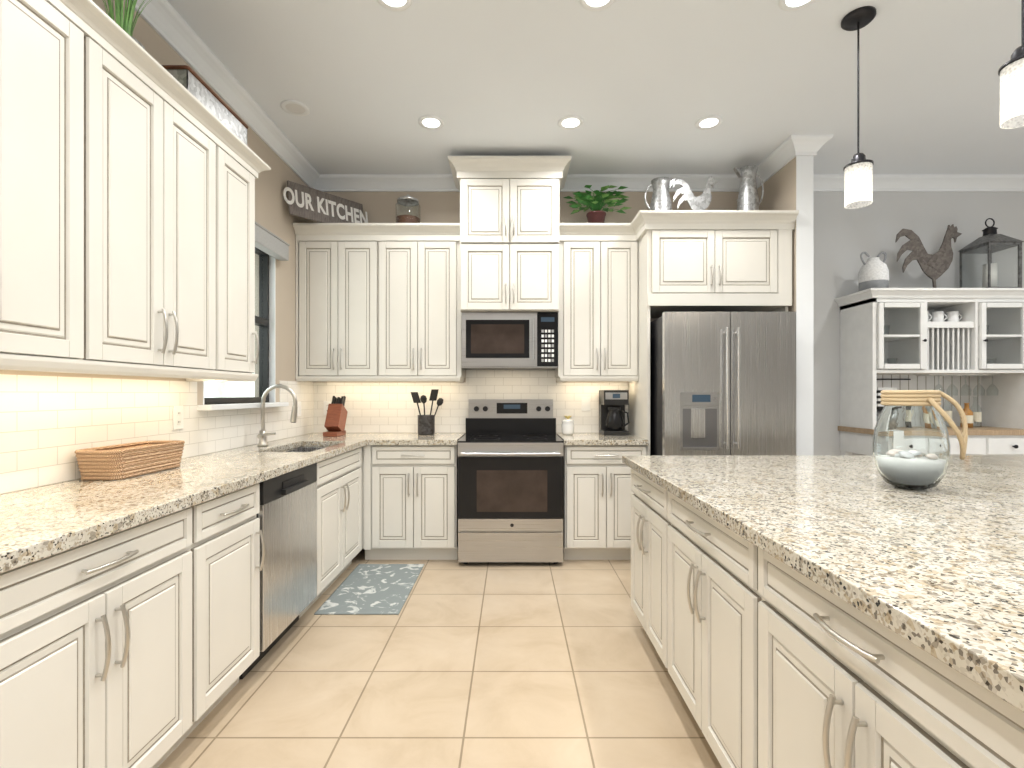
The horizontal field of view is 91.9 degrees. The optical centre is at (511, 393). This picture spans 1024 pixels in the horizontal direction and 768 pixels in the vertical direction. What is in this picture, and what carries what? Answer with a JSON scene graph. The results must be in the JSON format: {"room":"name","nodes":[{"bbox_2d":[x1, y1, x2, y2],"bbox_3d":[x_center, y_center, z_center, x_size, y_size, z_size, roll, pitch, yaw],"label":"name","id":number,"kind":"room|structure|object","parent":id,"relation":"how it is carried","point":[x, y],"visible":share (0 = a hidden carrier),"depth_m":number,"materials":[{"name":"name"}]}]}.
{"room":"kitchen","nodes":[
{"label":"kitchen","id":0,"kind":"room"},
{"bbox_2d":[0,0,315,493],"bbox_3d":[-1.782,-0.300,0.530,0.156,3.100,7.760,0,0,0],"label":"wall","id":1,"kind":"structure","parent":0,"point":[50,422],"depth_m":2.33,"materials":[{"name":"tile"}]},
{"bbox_2d":[0,0,111,367],"bbox_3d":[-1.532,-0.667,1.261,0.350,1.120,0.761,0,0,0],"label":"upper cabinet","id":2,"kind":"object","parent":1,"relation":"attached to","point":[56,55],"depth_m":1.47,"materials":[{"name":"paint"}]},
{"bbox_2d":[64,24,227,375],"bbox_3d":[-1.532,-0.667,1.928,0.350,1.120,0.824,0,0,0],"label":"upper cabinet","id":3,"kind":"object","parent":1,"relation":"attached to","point":[131,168],"depth_m":1.93,"materials":[{"name":"paint"}]},
{"bbox_2d":[103,0,149,49],"bbox_3d":[-1.506,-1.485,1.901,0.318,0.513,0.306,0,0,0],"label":"grass plant","id":4,"kind":"object","parent":3,"relation":"on","point":[127,25],"visible":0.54,"depth_m":1.88,"materials":[{"name":"green plant"}]},
{"bbox_2d":[162,65,247,144],"bbox_3d":[-1.490,-1.317,2.360,0.218,0.178,0.549,0,0,0],"label":"tub","id":5,"kind":"object","parent":3,"relation":"on","point":[190,80],"visible":0.31,"depth_m":2.27,"materials":[{"name":"metal"}]},
{"bbox_2d":[173,406,182,429],"bbox_3d":[-1.698,0.120,2.520,0.007,0.120,0.075,0,0,0],"label":"electrical outlet plate","id":6,"kind":"object","parent":1,"relation":"attached to","point":[177,417],"visible":1,"depth_m":2.51,"materials":[{"name":"white plastic"}]},
{"bbox_2d":[127,0,322,189],"bbox_3d":[-1.666,-1.795,0.530,0.088,0.110,7.460,0,0,0],"label":"crown molding","id":7,"kind":"structure","parent":1,"relation":"attached to","point":[167,23],"depth_m":2.83,"materials":[{"name":"white wood"}]},
{"bbox_2d":[203,247,275,404],"bbox_3d":[-1.760,-0.485,3.160,0.100,1.090,0.840,0,0,0],"label":"window","id":8,"kind":"structure","parent":1,"relation":"in","point":[265,321],"depth_m":3.54,"materials":[{"name":"black plastic"}]},
{"bbox_2d":[197,402,288,410],"bbox_3d":[-1.692,0.075,3.160,0.115,0.030,0.940,0,0,0],"label":"window sill","id":9,"kind":"structure","parent":1,"relation":"attached to","point":[211,407],"depth_m":2.95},
{"bbox_2d":[228,132,259,375],"bbox_3d":[-1.532,-0.667,2.417,0.350,1.120,0.406,0,0,0],"label":"upper cabinet","id":10,"kind":"object","parent":1,"relation":"attached to","point":[243,168],"depth_m":2.48,"materials":[{"name":"paint"}]},
{"bbox_2d":[255,222,289,260],"bbox_3d":[-1.668,-1.036,3.160,0.080,0.122,0.950,0,0,0],"label":"blind","id":11,"kind":"object","parent":1,"relation":"attached to","point":[268,242],"visible":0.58,"depth_m":3.38,"materials":[{"name":"fabric"}]},
{"bbox_2d":[297,401,300,416],"bbox_3d":[-1.698,0.120,3.950,0.008,0.120,0.075,0,0,0],"label":"electrical outlet plate","id":12,"kind":"object","parent":1,"relation":"attached to","point":[299,409],"visible":0.86,"depth_m":3.95,"materials":[{"name":"white plastic"}]},
{"bbox_2d":[158,549,721,767],"bbox_3d":[1.945,1.310,0.530,7.610,0.120,7.760,0,0,0],"label":"floor","id":13,"kind":"structure","parent":0,"point":[454,664],"depth_m":2.11,"materials":[{"name":"tile"}]},
{"bbox_2d":[0,500,211,767],"bbox_3d":[-1.395,0.812,1.330,0.610,0.876,0.869,0,0,0],"label":"base cabinet","id":14,"kind":"object","parent":13,"relation":"on","point":[137,646],"depth_m":1.35,"materials":[{"name":"paint"}]},
{"bbox_2d":[0,433,371,573],"bbox_3d":[-1.385,0.355,2.240,0.647,0.040,4.039,0,0,0],"label":"countertop","id":15,"kind":"structure","parent":14,"relation":"on","point":[39,523],"depth_m":1.65,"materials":[{"name":"beige stone"}]},
{"bbox_2d":[75,440,184,479],"bbox_3d":[-1.600,0.275,2.100,0.187,0.117,0.424,0,0,0],"label":"wicker basket","id":16,"kind":"object","parent":15,"relation":"on","point":[120,461],"visible":1,"depth_m":1.98,"materials":[{"name":"brown wicker"}]},
{"bbox_2d":[257,384,297,445],"bbox_3d":[-1.510,0.136,3.179,0.255,0.397,0.087,0,0,0],"label":"faucet","id":17,"kind":"object","parent":15,"relation":"on","point":[262,435],"visible":1,"depth_m":3.18,"materials":[{"name":"silver metal"}]},
{"bbox_2d":[282,447,325,451],"bbox_3d":[-1.335,0.488,3.190,0.354,0.222,0.684,0,0,0],"label":"sink basin","id":18,"kind":"object","parent":15,"relation":"in","point":[304,449],"visible":0.04,"depth_m":3.52,"materials":[{"name":"silver metal"}]},
{"bbox_2d":[323,396,347,436],"bbox_3d":[-1.420,0.174,3.998,0.110,0.319,0.276,0,0,0],"label":"knife block","id":19,"kind":"object","parent":15,"relation":"on","point":[335,420],"visible":1,"depth_m":3.94,"materials":[{"name":"brown wood"}]},
{"bbox_2d":[212,483,264,709],"bbox_3d":[-1.395,0.812,1.893,0.610,0.876,0.514,0,0,0],"label":"base cabinet","id":20,"kind":"object","parent":13,"relation":"on","point":[236,532],"depth_m":1.95,"materials":[{"name":"paint"}]},
{"bbox_2d":[239,463,316,678],"bbox_3d":[-1.379,0.814,2.455,0.633,0.872,0.598,0,0,0],"label":"dishwasher","id":21,"kind":"object","parent":13,"relation":"on","point":[287,515],"visible":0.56,"depth_m":2.38,"materials":[{"name":"metal"}]},
{"bbox_2d":[314,564,423,614],"bbox_3d":[-0.880,1.246,3.210,0.480,0.008,0.820,0,0,0],"label":"rug","id":22,"kind":"object","parent":13,"relation":"on","point":[373,589],"visible":1,"depth_m":3.11,"materials":[{"name":"fabric"}]},
{"bbox_2d":[362,445,381,559],"bbox_3d":[-1.337,0.812,3.945,0.723,0.876,0.610,0,0,0],"label":"base cabinet","id":23,"kind":"object","parent":13,"relation":"on","point":[371,454],"depth_m":3.64,"materials":[{"name":"paint"}]},
{"bbox_2d":[316,433,359,436],"bbox_3d":[-1.349,0.355,3.934,0.300,0.040,0.649,0,0,0],"label":"countertop","id":24,"kind":"structure","parent":23,"relation":"on","point":[317,434],"depth_m":4.00,"materials":[{"name":"beige stone"}]},
{"bbox_2d":[382,445,457,559],"bbox_3d":[-0.749,0.812,3.945,0.678,0.876,0.610,0,0,0],"label":"base cabinet","id":25,"kind":"object","parent":13,"relation":"on","point":[409,502],"depth_m":3.64,"materials":[{"name":"paint"}]},
{"bbox_2d":[368,433,464,444],"bbox_3d":[-0.724,0.355,3.934,0.649,0.040,0.649,0,0,0],"label":"countertop","id":26,"kind":"structure","parent":25,"relation":"on","point":[377,438],"depth_m":3.64,"materials":[{"name":"beige stone"}]},
{"bbox_2d":[411,389,442,434],"bbox_3d":[-0.709,0.148,4.100,0.274,0.372,0.146,0,0,0],"label":"utensil crock","id":27,"kind":"object","parent":26,"relation":"on","point":[426,424],"visible":1,"depth_m":4.07,"materials":[{"name":"metal"}]},
{"bbox_2d":[458,399,563,563],"bbox_3d":[-0.010,0.647,3.881,0.766,1.205,0.737,0,0,0],"label":"range","id":28,"kind":"object","parent":13,"relation":"on","point":[510,478],"visible":1,"depth_m":3.57,"materials":[{"name":"silver metal"}]},
{"bbox_2d":[563,445,646,559],"bbox_3d":[0.694,0.812,3.945,0.608,0.876,0.610,0,0,0],"label":"base cabinet","id":29,"kind":"object","parent":13,"relation":"on","point":[597,491],"depth_m":3.64,"materials":[{"name":"paint"}]},
{"bbox_2d":[556,433,648,444],"bbox_3d":[0.690,0.355,3.938,0.618,0.040,0.644,0,0,0],"label":"countertop","id":30,"kind":"structure","parent":29,"relation":"on","point":[577,438],"depth_m":3.64,"materials":[{"name":"beige stone"}]},
{"bbox_2d":[562,416,573,434],"bbox_3d":[0.460,0.255,4.080,0.104,0.157,0.104,0,0,0],"label":"ceramic jar","id":31,"kind":"object","parent":30,"relation":"on","point":[567,426],"visible":1,"depth_m":4.04,"materials":[{"name":"white ceramic"}]},
{"bbox_2d":[599,390,629,434],"bbox_3d":[0.846,0.151,4.098,0.212,0.365,0.234,0,0,0],"label":"coffee maker","id":32,"kind":"object","parent":30,"relation":"on","point":[612,404],"visible":0.98,"depth_m":4.01,"materials":[{"name":"black plastic"}]},
{"bbox_2d":[650,312,795,454],"bbox_3d":[1.499,0.343,3.780,0.904,1.815,0.879,0,0,0],"label":"refrigerator","id":33,"kind":"object","parent":13,"relation":"on","point":[722,383],"visible":0.62,"depth_m":3.40,"materials":[{"name":"metal"}]},
{"bbox_2d":[631,468,1023,767],"bbox_3d":[1.526,0.812,1.150,1.858,0.875,3.020,0,0,0],"label":"base cabinet","id":34,"kind":"object","parent":13,"relation":"on","point":[768,660],"visible":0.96,"depth_m":1.16,"materials":[{"name":"paint"}]},
{"bbox_2d":[622,455,1023,711],"bbox_3d":[1.730,0.355,1.155,2.260,0.040,3.090,0,0,0],"label":"countertop","id":35,"kind":"structure","parent":34,"relation":"on","point":[937,572],"depth_m":1.19,"materials":[{"name":"stone"}]},
{"bbox_2d":[872,390,967,489],"bbox_3d":[1.429,0.160,1.748,0.245,0.347,0.240,0,0,0],"label":"glass jar","id":36,"kind":"object","parent":35,"relation":"on","point":[911,445],"visible":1,"depth_m":1.69,"materials":[{"name":"glass"},{"name":"rope"},{"name":"sand"}]},
{"bbox_2d":[835,288,1023,454],"bbox_3d":[3.435,0.215,4.005,1.320,2.070,0.502,0,0,0],"label":"hutch","id":37,"kind":"object","parent":13,"relation":"on","point":[919,346],"visible":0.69,"depth_m":3.95,"materials":[{"name":"paint"}]},
{"bbox_2d":[858,251,888,290],"bbox_3d":[2.950,-0.992,4.040,0.214,0.341,0.206,0,0,0],"label":"jug","id":38,"kind":"object","parent":37,"relation":"on","point":[873,272],"visible":0.81,"depth_m":3.98,"materials":[{"name":"grey ceramic"}]},
{"bbox_2d":[877,388,896,419],"bbox_3d":[3.050,0.111,4.080,0.150,0.326,0.120,0,0,0],"label":"tin","id":39,"kind":"object","parent":37,"relation":"in","point":[879,405],"visible":0.19,"depth_m":4.02,"materials":[{"name":"metal"}]},
{"bbox_2d":[895,224,961,287],"bbox_3d":[3.401,-1.103,4.040,0.538,0.564,0.100,0,0,0],"label":"rooster","id":40,"kind":"object","parent":37,"relation":"on","point":[935,266],"visible":0.83,"depth_m":4.03,"materials":[{"name":"metal"}]},
{"bbox_2d":[877,325,996,369],"bbox_3d":[3.420,-0.377,4.010,0.990,0.357,0.070,0,0,0],"label":"glassware","id":41,"kind":"object","parent":37,"relation":"in","point":[887,332],"visible":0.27,"depth_m":4.00,"materials":[{"name":"clear glass"}]},
{"bbox_2d":[927,311,961,321],"bbox_3d":[3.434,-0.615,3.980,0.348,0.090,0.080,0,0,0],"label":"mugs","id":42,"kind":"object","parent":37,"relation":"in","point":[938,316],"visible":0.52,"depth_m":3.95,"materials":[{"name":"ceramic"}]},
{"bbox_2d":[948,394,951,426],"bbox_3d":[3.620,0.139,4.120,0.068,0.270,0.066,0,0,0],"label":"bottle","id":43,"kind":"object","parent":37,"relation":"in","point":[949,412],"depth_m":4.09,"materials":[{"name":"white glass"}]},
{"bbox_2d":[933,375,997,395],"bbox_3d":[3.720,-0.070,4.060,0.512,0.165,0.070,0,0,0],"label":"stemware","id":44,"kind":"object","parent":37,"relation":"hanging from","point":[966,387],"visible":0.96,"depth_m":4.06,"materials":[{"name":"clear glass"}]},
{"bbox_2d":[960,402,978,427],"bbox_3d":[3.720,0.174,4.050,0.082,0.200,0.080,0,0,0],"label":"bottle","id":45,"kind":"object","parent":37,"relation":"in","point":[972,417],"depth_m":4.04,"materials":[{"name":"orange glass"}]},
{"bbox_2d":[973,397,981,426],"bbox_3d":[3.840,0.149,4.100,0.074,0.250,0.072,0,0,0],"label":"bottle","id":46,"kind":"object","parent":37,"relation":"in","point":[980,413],"depth_m":4.07,"materials":[{"name":"white glass"}]},
{"bbox_2d":[958,218,1023,287],"bbox_3d":[3.900,-1.129,4.040,0.280,0.614,0.280,0,0,0],"label":"lantern","id":47,"kind":"object","parent":37,"relation":"on","point":[990,241],"visible":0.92,"depth_m":4.00,"materials":[{"name":"metal"}]},
{"bbox_2d":[167,0,1023,174],"bbox_3d":[1.945,-1.910,0.530,7.610,0.120,7.760,0,0,0],"label":"ceiling","id":48,"kind":"structure","parent":0,"point":[641,87],"depth_m":2.91,"materials":[{"name":"paint"}]},
{"bbox_2d":[280,100,309,115],"bbox_3d":[-1.395,-1.845,3.189,0.174,0.008,0.167,0,0,0],"label":"recessed light","id":49,"kind":"object","parent":48,"relation":"in","point":[293,107],"depth_m":3.19,"materials":[{"name":"white plastic"}]},
{"bbox_2d":[377,0,412,10],"bbox_3d":[-0.548,-1.845,2.347,0.165,0.008,0.060,0,0,0],"label":"recessed light","id":50,"kind":"object","parent":48,"relation":"in","point":[393,5],"depth_m":2.35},
{"bbox_2d":[418,115,443,129],"bbox_3d":[-0.549,-1.845,3.360,0.171,0.008,0.173,0,0,0],"label":"recessed light","id":51,"kind":"object","parent":48,"relation":"in","point":[430,122],"depth_m":3.37,"materials":[{"name":"white plastic"}]},
{"bbox_2d":[558,115,583,129],"bbox_3d":[0.400,-1.845,3.360,0.171,0.008,0.173,0,0,0],"label":"recessed light","id":52,"kind":"object","parent":48,"relation":"in","point":[570,122],"depth_m":3.37,"materials":[{"name":"white plastic"}]},
{"bbox_2d":[579,0,614,10],"bbox_3d":[0.398,-1.845,2.347,0.165,0.008,0.060,0,0,0],"label":"recessed light","id":53,"kind":"object","parent":48,"relation":"in","point":[591,5],"depth_m":2.35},
{"bbox_2d":[695,115,722,129],"bbox_3d":[1.336,-1.845,3.360,0.173,0.008,0.173,0,0,0],"label":"recessed light","id":54,"kind":"object","parent":48,"relation":"in","point":[712,121],"depth_m":3.37,"materials":[{"name":"white plastic"}]},
{"bbox_2d":[779,0,815,10],"bbox_3d":[1.336,-1.845,2.347,0.168,0.008,0.060,0,0,0],"label":"recessed light","id":55,"kind":"object","parent":48,"relation":"in","point":[786,5],"depth_m":2.35,"materials":[{"name":"white plastic"}]},
{"bbox_2d":[841,6,875,208],"bbox_3d":[1.700,-1.389,2.430,0.144,0.919,0.144,0,0,0],"label":"pendant light","id":56,"kind":"object","parent":48,"relation":"hanging from","point":[858,181],"visible":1,"depth_m":2.40,"materials":[{"name":"glass"}]},
{"bbox_2d":[998,0,1023,128],"bbox_3d":[1.735,-1.389,1.680,0.144,0.919,0.144,0,0,0],"label":"pendant light","id":57,"kind":"object","parent":48,"relation":"hanging from","point":[1011,73],"visible":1,"depth_m":1.67,"materials":[{"name":"glass"}]},
{"bbox_2d":[316,192,1023,454],"bbox_3d":[1.950,-0.300,4.332,7.260,3.100,0.156,0,0,0],"label":"wall","id":58,"kind":"structure","parent":0,"point":[371,406],"depth_m":4.26,"materials":[{"name":"paint"}]},
{"bbox_2d":[324,401,331,414],"bbox_3d":[-1.580,0.120,4.248,0.075,0.120,0.007,0,0,0],"label":"electrical outlet plate","id":59,"kind":"object","parent":58,"relation":"attached to","point":[326,403],"visible":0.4,"depth_m":4.25,"materials":[{"name":"white plastic"}]},
{"bbox_2d":[319,175,757,191],"bbox_3d":[0.230,-1.795,4.216,3.700,0.110,0.088,0,0,0],"label":"crown molding","id":60,"kind":"structure","parent":58,"relation":"attached to","point":[331,183],"depth_m":4.22,"materials":[{"name":"white wood"}]},
{"bbox_2d":[293,156,798,454],"bbox_3d":[0.186,-0.270,3.920,3.784,3.040,0.672,0,0,0],"label":"upper cabinet","id":61,"kind":"object","parent":58,"relation":"attached to","point":[384,301],"visible":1,"depth_m":3.90,"materials":[{"name":"paint"}]},
{"bbox_2d":[283,180,367,222],"bbox_3d":[-1.457,-1.463,3.915,0.054,0.259,0.704,0,0,41],"label":"kitchen sign","id":62,"kind":"object","parent":61,"relation":"on","point":[309,203],"visible":0.98,"depth_m":3.86,"materials":[{"name":"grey wood"}]},
{"bbox_2d":[396,195,420,222],"bbox_3d":[-0.850,-1.482,4.050,0.200,0.300,0.200,0,0,0],"label":"glass canister","id":63,"kind":"object","parent":61,"relation":"on","point":[409,201],"visible":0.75,"depth_m":3.99,"materials":[{"name":"glass"}]},
{"bbox_2d":[462,312,557,369],"bbox_3d":[-0.017,-0.421,4.028,0.754,0.432,0.444,0,0,0],"label":"over-the-range microwave","id":64,"kind":"object","parent":61,"relation":"attached to","point":[509,340],"visible":1,"depth_m":3.85,"materials":[{"name":"silver plastic"}]},
{"bbox_2d":[566,180,627,222],"bbox_3d":[0.679,-1.501,3.992,0.505,0.338,0.437,0,0,0],"label":"potted plant","id":65,"kind":"object","parent":61,"relation":"on","point":[597,214],"visible":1,"depth_m":3.94,"materials":[{"name":"green plant"}]},
{"bbox_2d":[644,177,674,209],"bbox_3d":[1.151,-1.504,3.860,0.238,0.344,0.171,0,0,0],"label":"pitcher","id":66,"kind":"object","parent":61,"relation":"on","point":[661,199],"visible":0.75,"depth_m":3.80,"materials":[{"name":"metal"}]},
{"bbox_2d":[672,176,717,209],"bbox_3d":[1.434,-1.520,3.880,0.355,0.376,0.100,0,0,0],"label":"rooster","id":67,"kind":"object","parent":61,"relation":"on","point":[702,201],"visible":0.77,"depth_m":3.87,"materials":[{"name":"metal"}]},
{"bbox_2d":[733,165,763,209],"bbox_3d":[1.849,-1.547,3.860,0.232,0.431,0.162,0,0,0],"label":"pitcher","id":68,"kind":"object","parent":61,"relation":"on","point":[748,198],"visible":0.71,"depth_m":3.81,"materials":[{"name":"metal"}]},
{"bbox_2d":[581,397,589,410],"bbox_3d":[0.634,0.085,4.248,0.075,0.120,0.008,0,0,0],"label":"electrical outlet plate","id":69,"kind":"object","parent":58,"relation":"attached to","point":[585,403],"visible":1,"depth_m":4.25,"materials":[{"name":"white plastic"}]},
{"bbox_2d":[814,175,1023,191],"bbox_3d":[3.847,-1.795,4.216,3.285,0.110,0.088,0,0,0],"label":"crown molding","id":70,"kind":"structure","parent":58,"relation":"attached to","point":[822,183],"depth_m":4.22,"materials":[{"name":"white wood"}]},
{"bbox_2d":[757,156,819,454],"bbox_3d":[2.143,-0.300,3.930,0.125,3.100,0.620,0,0,0],"label":"wall","id":71,"kind":"structure","parent":0,"point":[792,187],"depth_m":3.62,"materials":[{"name":"paint"}]},
{"bbox_2d":[756,135,810,187],"bbox_3d":[2.046,-1.795,3.841,0.108,0.110,0.618,0,0,0],"label":"crown molding","id":72,"kind":"structure","parent":71,"relation":"attached to","point":[793,146],"depth_m":3.71,"materials":[{"name":"white wood"}]},
{"bbox_2d":[807,135,832,156],"bbox_3d":[2.241,-1.795,3.841,0.103,0.110,0.618,0,0,0],"label":"crown molding","id":73,"kind":"structure","parent":71,"relation":"attached to","point":[817,141],"depth_m":3.56,"materials":[{"name":"white wood"}]},
{"label":"outside","id":74,"kind":"structure","parent":0,"visible":0},
{"bbox_2d":[204,373,254,397],"bbox_3d":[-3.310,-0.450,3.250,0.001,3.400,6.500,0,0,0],"label":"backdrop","id":75,"kind":"structure","parent":74,"point":[240,383],"depth_m":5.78,"materials":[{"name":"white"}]}
]}

